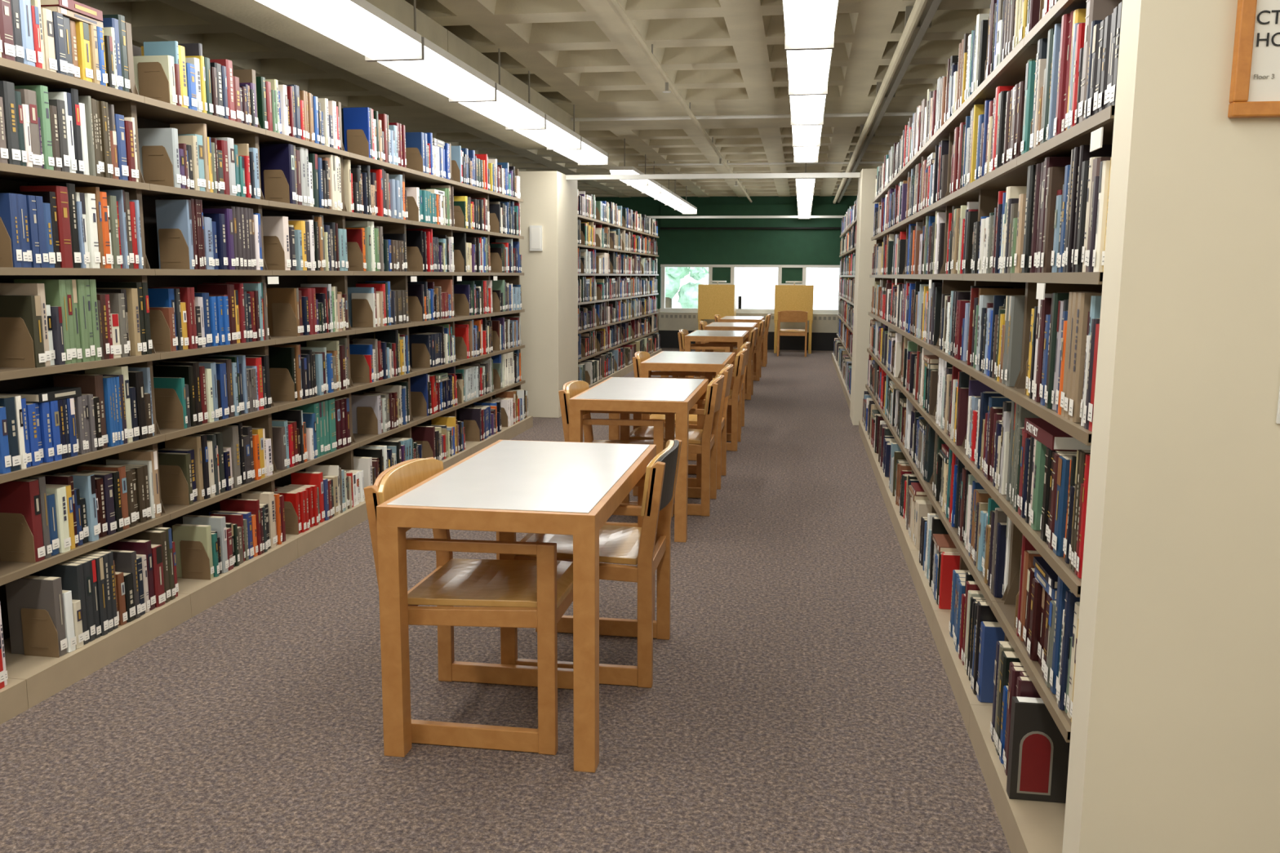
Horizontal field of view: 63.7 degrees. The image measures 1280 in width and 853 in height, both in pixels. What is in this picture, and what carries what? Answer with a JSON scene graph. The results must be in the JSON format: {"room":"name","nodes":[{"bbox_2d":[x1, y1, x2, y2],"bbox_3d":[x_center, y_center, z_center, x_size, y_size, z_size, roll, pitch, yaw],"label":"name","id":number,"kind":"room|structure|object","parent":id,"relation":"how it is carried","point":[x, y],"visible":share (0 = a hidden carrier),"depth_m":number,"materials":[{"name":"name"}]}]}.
{"room":"library","nodes":[
{"label":"library","id":0,"kind":"room"},
{"bbox_2d":[0,347,1010,852],"bbox_3d":[0.684,0.083,9.417,7.900,0.100,21.800,2,8,9],"label":"floor","id":1,"kind":"structure","parent":0,"point":[801,699],"depth_m":3.30,"materials":[{"name":"carpet"}]},
{"bbox_2d":[0,22,533,724],"bbox_3d":[-1.794,-0.571,5.411,0.360,2.330,8.222,2,8,9],"label":"bookcase","id":2,"kind":"object","parent":1,"relation":"on","point":[35,676],"visible":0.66,"depth_m":4.40,"materials":[{"name":"metal"}]},
{"bbox_2d":[0,0,528,688],"bbox_3d":[-1.769,-0.634,5.422,0.282,2.251,8.098,2,8,9],"label":"books","id":3,"kind":"object","parent":2,"relation":"in","point":[86,597],"visible":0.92,"depth_m":4.38,"materials":[{"name":"multicoloured paper"}]},
{"bbox_2d":[267,275,497,284],"bbox_3d":[-1.470,-0.958,6.699,0.003,0.035,3.740,2,8,9],"label":"label","id":4,"kind":"object","parent":2,"relation":"attached to","point":[271,280],"visible":1,"depth_m":4.96,"materials":[{"name":"paper"}]},
{"bbox_2d":[363,457,573,755],"bbox_3d":[-0.494,0.527,3.265,0.583,0.800,0.510,2,8,9],"label":"armchair","id":5,"kind":"object","parent":1,"relation":"on","point":[536,593],"visible":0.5,"depth_m":3.06,"materials":[{"name":"brown wood"}]},
{"bbox_2d":[376,440,656,773],"bbox_3d":[-0.343,0.517,3.510,0.630,0.750,1.210,2,8,9],"label":"table","id":6,"kind":"object","parent":1,"relation":"on","point":[506,486],"visible":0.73,"depth_m":2.97,"materials":[{"name":"brown wood"}]},
{"bbox_2d":[518,170,577,417],"bbox_3d":[-1.128,-1.332,10.468,0.820,2.370,0.900,2,8,9],"label":"column","id":7,"kind":"structure","parent":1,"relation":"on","point":[548,282],"depth_m":10.05,"materials":[{"name":"beige paint"}]},
{"bbox_2d":[529,225,542,250],"bbox_3d":[-0.999,-1.808,9.901,0.120,0.240,0.029,2,8,9],"label":"wall sign","id":8,"kind":"object","parent":7,"relation":"attached to","point":[535,231],"visible":1,"depth_m":9.89,"materials":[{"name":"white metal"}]},
{"bbox_2d":[565,172,860,180],"bbox_3d":[0.676,-2.415,9.953,2.838,0.045,0.060,2,8,9],"label":"bar","id":9,"kind":"object","parent":7,"relation":"attached to","point":[827,175],"visible":1,"depth_m":9.92,"materials":[{"name":"white metal"}]},
{"bbox_2d":[498,439,681,688],"bbox_3d":[-0.157,0.457,3.754,0.583,0.800,0.510,2,8,9],"label":"armchair","id":10,"kind":"object","parent":1,"relation":"on","point":[646,548],"visible":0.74,"depth_m":3.56,"materials":[{"name":"brown wood"}]},
{"bbox_2d":[558,380,675,532],"bbox_3d":[-0.126,0.157,5.791,0.583,0.800,0.510,2,8,9],"label":"armchair","id":11,"kind":"object","parent":1,"relation":"on","point":[571,389],"visible":0.38,"depth_m":5.59,"materials":[{"name":"brown wood"}]},
{"bbox_2d":[577,191,662,388],"bbox_3d":[-0.344,-1.916,14.606,0.360,2.330,7.312,2,8,9],"label":"bookcase","id":12,"kind":"object","parent":1,"relation":"on","point":[627,369],"visible":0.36,"depth_m":13.83,"materials":[{"name":"metal"}]},
{"bbox_2d":[577,188,660,384],"bbox_3d":[-0.315,-1.979,14.611,0.281,2.251,7.185,2,8,9],"label":"books","id":13,"kind":"object","parent":12,"relation":"in","point":[612,287],"visible":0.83,"depth_m":14.00,"materials":[{"name":"multicoloured paper"}]},
{"bbox_2d":[646,215,844,218],"bbox_3d":[1.911,-3.631,17.866,3.650,0.040,0.060,2,8,9],"label":"bar","id":14,"kind":"object","parent":12,"relation":"attached to","point":[665,216],"visible":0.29,"depth_m":17.86,"materials":[{"name":"white metal"}]},
{"bbox_2d":[568,377,708,542],"bbox_3d":[0.027,0.147,6.037,0.630,0.750,1.210,2,8,9],"label":"table","id":15,"kind":"object","parent":1,"relation":"on","point":[677,396],"visible":0.7,"depth_m":5.46,"materials":[{"name":"white laminate"}]},
{"bbox_2d":[620,374,724,516],"bbox_3d":[0.210,0.088,6.271,0.583,0.800,0.510,2,8,9],"label":"armchair","id":16,"kind":"object","parent":1,"relation":"on","point":[706,437],"visible":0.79,"depth_m":6.05,"materials":[{"name":"brown wood"}]},
{"bbox_2d":[632,351,712,460],"bbox_3d":[0.253,-0.176,8.066,0.583,0.800,0.510,2,8,9],"label":"armchair","id":17,"kind":"object","parent":1,"relation":"on","point":[641,356],"visible":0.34,"depth_m":8.14,"materials":[{"name":"brown wood"}]},
{"bbox_2d":[640,351,735,433],"bbox_3d":[0.404,-0.185,8.302,0.630,0.750,1.210,2,8,9],"label":"table","id":18,"kind":"object","parent":1,"relation":"on","point":[664,361],"visible":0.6,"depth_m":7.86,"materials":[{"name":"white laminate"}]},
{"bbox_2d":[642,364,733,489],"bbox_3d":[0.335,-0.023,7.032,0.583,0.800,0.510,2,8,9],"label":"armchair","id":19,"kind":"object","parent":1,"relation":"on","point":[726,371],"visible":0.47,"depth_m":6.83,"materials":[{"name":"brown wood"}]},
{"bbox_2d":[677,328,733,352],"bbox_3d":[0.721,-0.671,11.449,0.583,0.800,0.510,2,8,9],"label":"armchair","id":20,"kind":"object","parent":1,"relation":"on","point":[728,348],"visible":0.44,"depth_m":11.20,"materials":[{"name":"brown wood"}]},
{"bbox_2d":[671,348,746,451],"bbox_3d":[0.584,-0.240,8.516,0.583,0.800,0.510,2,8,9],"label":"armchair","id":21,"kind":"object","parent":1,"relation":"on","point":[735,396],"visible":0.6,"depth_m":8.27,"materials":[{"name":"brown wood"}]},
{"bbox_2d":[684,329,748,389],"bbox_3d":[0.885,-0.687,11.733,0.630,0.750,1.210,2,8,9],"label":"table","id":22,"kind":"object","parent":1,"relation":"on","point":[698,335],"visible":0.56,"depth_m":11.15,"materials":[{"name":"brown wood"}]},
{"bbox_2d":[697,280,736,350],"bbox_3d":[1.431,-2.049,19.114,0.661,1.300,0.600,2,8,9],"label":"study carrel","id":23,"kind":"object","parent":1,"relation":"on","point":[713,300],"visible":0.68,"depth_m":18.79,"materials":[{"name":"yellow wood"}]},
{"bbox_2d":[714,314,720,322],"bbox_3d":[1.432,-1.307,15.796,0.583,0.800,0.510,2,8,9],"label":"armchair","id":24,"kind":"object","parent":1,"relation":"on","point":[717,317],"visible":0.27,"depth_m":15.54,"materials":[{"name":"brown wood"}]},
{"bbox_2d":[685,342,750,426],"bbox_3d":[0.703,-0.369,9.399,0.583,0.800,0.510,2,8,9],"label":"armchair","id":25,"kind":"object","parent":1,"relation":"on","point":[746,344],"visible":0.2,"depth_m":9.57,"materials":[{"name":"brown wood"}]},
{"bbox_2d":[698,320,737,377],"bbox_3d":[1.075,-0.986,13.597,0.583,0.800,0.510,2,8,9],"label":"armchair","id":26,"kind":"object","parent":1,"relation":"on","point":[702,323],"visible":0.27,"depth_m":13.37,"materials":[{"name":"brown wood"}]},
{"bbox_2d":[703,322,757,377],"bbox_3d":[1.226,-0.995,13.833,0.630,0.750,1.210,2,8,9],"label":"table","id":27,"kind":"object","parent":1,"relation":"on","point":[748,326],"visible":0.48,"depth_m":13.29,"materials":[{"name":"white laminate"}]},
{"bbox_2d":[704,327,758,399],"bbox_3d":[1.065,-0.743,11.947,0.583,0.800,0.510,2,8,9],"label":"armchair","id":28,"kind":"object","parent":1,"relation":"on","point":[748,392],"visible":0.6,"depth_m":11.70,"materials":[{"name":"brown wood"}]},
{"bbox_2d":[719,315,764,359],"bbox_3d":[1.583,-1.316,16.031,0.630,0.750,1.210,2,8,9],"label":"table","id":29,"kind":"object","parent":1,"relation":"on","point":[726,318],"visible":0.39,"depth_m":15.53,"materials":[{"name":"brown wood"}]},
{"bbox_2d":[658,311,838,351],"bbox_3d":[2.159,-1.825,19.720,3.620,0.690,0.195,2,8,9],"label":"radiator cover","id":30,"kind":"object","parent":1,"relation":"on","point":[824,326],"visible":0.38,"depth_m":19.57,"materials":[{"name":"metal"}]},
{"bbox_2d":[734,314,770,366],"bbox_3d":[1.755,-1.364,16.197,0.583,0.800,0.510,2,8,9],"label":"armchair","id":31,"kind":"object","parent":1,"relation":"on","point":[764,362],"visible":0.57,"depth_m":15.93,"materials":[{"name":"brown wood"}]},
{"bbox_2d":[753,320,765,381],"bbox_3d":[1.406,-1.050,14.047,0.583,0.800,0.510,2,8,9],"label":"armchair","id":32,"kind":"object","parent":1,"relation":"on","point":[757,350],"visible":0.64,"depth_m":13.79,"materials":[{"name":"brown wood"}]},
{"bbox_2d":[777,310,807,356],"bbox_3d":[2.686,-1.650,18.173,0.510,0.800,0.583,2,8,9],"label":"armchair","id":33,"kind":"object","parent":1,"relation":"on","point":[787,316],"visible":1,"depth_m":17.91,"materials":[{"name":"brown wood"}]},
{"bbox_2d":[773,280,813,353],"bbox_3d":[2.815,-2.009,18.901,0.689,1.300,0.600,2,8,9],"label":"study carrel","id":34,"kind":"object","parent":1,"relation":"on","point":[787,297],"visible":0.94,"depth_m":18.57,"materials":[{"name":"yellow wood"}]},
{"bbox_2d":[831,217,857,408],"bbox_3d":[2.896,-1.785,13.848,0.360,2.330,7.312,2,8,9],"label":"bookcase","id":35,"kind":"object","parent":1,"relation":"on","point":[846,393],"visible":0.16,"depth_m":13.83,"materials":[{"name":"metal"}]},
{"bbox_2d":[833,194,857,394],"bbox_3d":[2.873,-1.844,13.831,0.284,2.251,7.215,2,8,9],"label":"books","id":36,"kind":"object","parent":35,"relation":"in","point":[847,264],"visible":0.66,"depth_m":14.03,"materials":[{"name":"multicoloured paper"}]},
{"bbox_2d":[849,168,877,425],"bbox_3d":[2.462,-1.217,9.841,0.790,2.370,0.650,2,8,9],"label":"column","id":37,"kind":"structure","parent":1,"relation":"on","point":[864,284],"depth_m":9.59,"materials":[{"name":"beige paint"}]},
{"bbox_2d":[858,0,1115,852],"bbox_3d":[1.608,-0.586,5.655,0.337,2.330,7.312,2,8,9],"label":"bookcase","id":38,"kind":"object","parent":1,"relation":"on","point":[1028,826],"visible":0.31,"depth_m":3.09,"materials":[{"name":"metal"}]},
{"bbox_2d":[862,0,1122,776],"bbox_3d":[1.581,-0.645,5.637,0.252,2.251,7.211,2,8,9],"label":"books","id":39,"kind":"object","parent":38,"relation":"in","point":[1056,222],"visible":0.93,"depth_m":3.16,"materials":[{"name":"multicoloured paper"}]},
{"bbox_2d":[1024,417,1090,451],"bbox_3d":[1.103,0.019,2.632,0.172,0.036,0.322,2,8,9],"label":"book","id":40,"kind":"object","parent":39,"relation":"on","point":[1055,439],"visible":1,"depth_m":2.54,"materials":[{"name":"red paper"}]},
{"bbox_2d":[895,126,1103,299],"bbox_3d":[1.284,-0.755,4.341,0.003,0.355,4.580,2,8,9],"label":"label","id":41,"kind":"object","parent":38,"relation":"attached to","point":[1096,136],"visible":1,"depth_m":2.14,"materials":[{"name":"paper"}]},
{"bbox_2d":[1006,696,1070,803],"bbox_3d":[1.017,0.810,2.581,0.170,0.256,0.042,2,8,9],"label":"hardcover book","id":42,"kind":"object","parent":38,"relation":"in","point":[1038,755],"visible":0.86,"depth_m":2.57,"materials":[{"name":"paper"}]},
{"bbox_2d":[73,0,991,197],"bbox_3d":[0.720,-3.043,9.128,8.360,0.430,22.140,2,8,9],"label":"ceiling","id":43,"kind":"structure","parent":0,"point":[722,57],"depth_m":7.67,"materials":[{"name":"concrete"}]},
{"bbox_2d":[191,0,579,148],"bbox_3d":[-1.779,-2.016,4.384,0.600,0.249,11.600,2,8,9],"label":"ceiling beam","id":44,"kind":"structure","parent":43,"relation":"attached to","point":[253,14],"depth_m":6.26,"materials":[{"name":"beige metal"}]},
{"bbox_2d":[255,0,608,165],"bbox_3d":[-1.302,-1.935,4.474,0.294,0.429,11.100,2,8,9],"label":"fluorescent light","id":45,"kind":"object","parent":43,"relation":"hanging from","point":[359,25],"visible":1,"depth_m":5.36,"materials":[{"name":"white plastic"}]},
{"bbox_2d":[609,137,645,174],"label":"fluorescent light","id":46,"kind":"object","parent":43,"relation":"hanging from","point":[624,170],"depth_m":11.09,"materials":[{"name":"white plastic"}]},
{"bbox_2d":[619,179,697,213],"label":"fluorescent light","id":47,"kind":"object","parent":43,"relation":"hanging from","point":[655,189],"depth_m":13.96,"materials":[{"name":"white plastic"}]},
{"bbox_2d":[606,0,751,202],"bbox_3d":[0.447,-2.719,8.993,0.060,0.174,21.480,2,8,9],"label":"pipe","id":48,"kind":"object","parent":43,"relation":"attached to","point":[614,4],"visible":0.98,"depth_m":7.22,"materials":[{"name":"metal"}]},
{"bbox_2d":[570,111,916,165],"bbox_3d":[1.897,-2.728,8.816,5.260,0.032,8.824,2,8,9],"label":"conduit","id":49,"kind":"object","parent":43,"relation":"attached to","point":[891,113],"visible":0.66,"depth_m":9.47,"materials":[{"name":"white metal"}]},
{"bbox_2d":[795,163,815,218],"bbox_3d":[2.483,-3.537,15.508,0.224,0.429,7.300,2,8,9],"label":"fluorescent light","id":50,"kind":"object","parent":43,"relation":"hanging from","point":[804,186],"visible":0.91,"depth_m":13.52,"materials":[{"name":"white plastic"}]},
{"bbox_2d":[782,0,838,163],"bbox_3d":[0.694,-1.878,4.168,0.224,0.429,11.100,2,8,9],"label":"fluorescent light","id":51,"kind":"object","parent":43,"relation":"hanging from","point":[809,24],"visible":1,"depth_m":5.21,"materials":[{"name":"white plastic"}]},
{"bbox_2d":[832,0,941,204],"bbox_3d":[2.018,-2.691,8.750,0.140,0.139,21.480,2,8,9],"label":"conduit","id":52,"kind":"object","parent":43,"relation":"attached to","point":[918,16],"visible":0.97,"depth_m":6.93,"materials":[{"name":"metal"}]},
{"bbox_2d":[595,195,857,333],"bbox_3d":[2.360,-3.095,19.735,7.700,3.200,0.200,2,8,9],"label":"wall","id":53,"kind":"structure","parent":0,"point":[674,246],"depth_m":19.63,"materials":[{"name":"green paint"}]},
{"bbox_2d":[659,204,848,313],"bbox_3d":[2.139,-3.192,19.663,3.520,2.030,0.180,2,8,9],"label":"window","id":54,"kind":"structure","parent":53,"relation":"in","point":[716,272],"depth_m":19.57,"materials":[{"name":"white glass"}]},
{"bbox_2d":[1062,0,1279,852],"bbox_3d":[2.154,-0.288,1.807,2.506,2.869,0.120,2,8,9],"label":"column","id":55,"kind":"structure","parent":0,"point":[1175,745],"depth_m":1.98,"materials":[{"name":"beige paint"}]},
{"bbox_2d":[1227,0,1279,118],"bbox_3d":[1.226,-0.768,1.811,0.320,0.430,0.022,2,8,9],"label":"sign","id":56,"kind":"object","parent":55,"relation":"attached to","point":[1255,85],"visible":1,"depth_m":1.84,"materials":[{"name":"brown wood"}]},
{"bbox_2d":[1275,385,1279,423],"bbox_3d":[1.228,-0.060,1.919,0.070,0.115,0.012,2,8,9],"label":"light switch","id":57,"kind":"object","parent":55,"relation":"attached to","point":[1277,420],"visible":1,"depth_m":1.93,"materials":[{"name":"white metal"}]},
{"label":"outside","id":58,"kind":"structure","parent":0,"visible":0},
{"bbox_2d":[676,307,837,310],"bbox_3d":[6.180,-3.815,39.536,60.000,0.100,39.700,2,8,9],"label":"ground","id":59,"kind":"structure","parent":58,"point":[677,308],"depth_m":58.90,"materials":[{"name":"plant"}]},
{"bbox_2d":[665,266,708,308],"bbox_3d":[0.740,-3.769,27.159,2.458,3.350,2.078,6,10,36],"label":"tree","id":60,"kind":"object","parent":59,"relation":"on","point":[688,292],"visible":0.11,"depth_m":26.64,"materials":[{"name":"green plant"}]}
]}

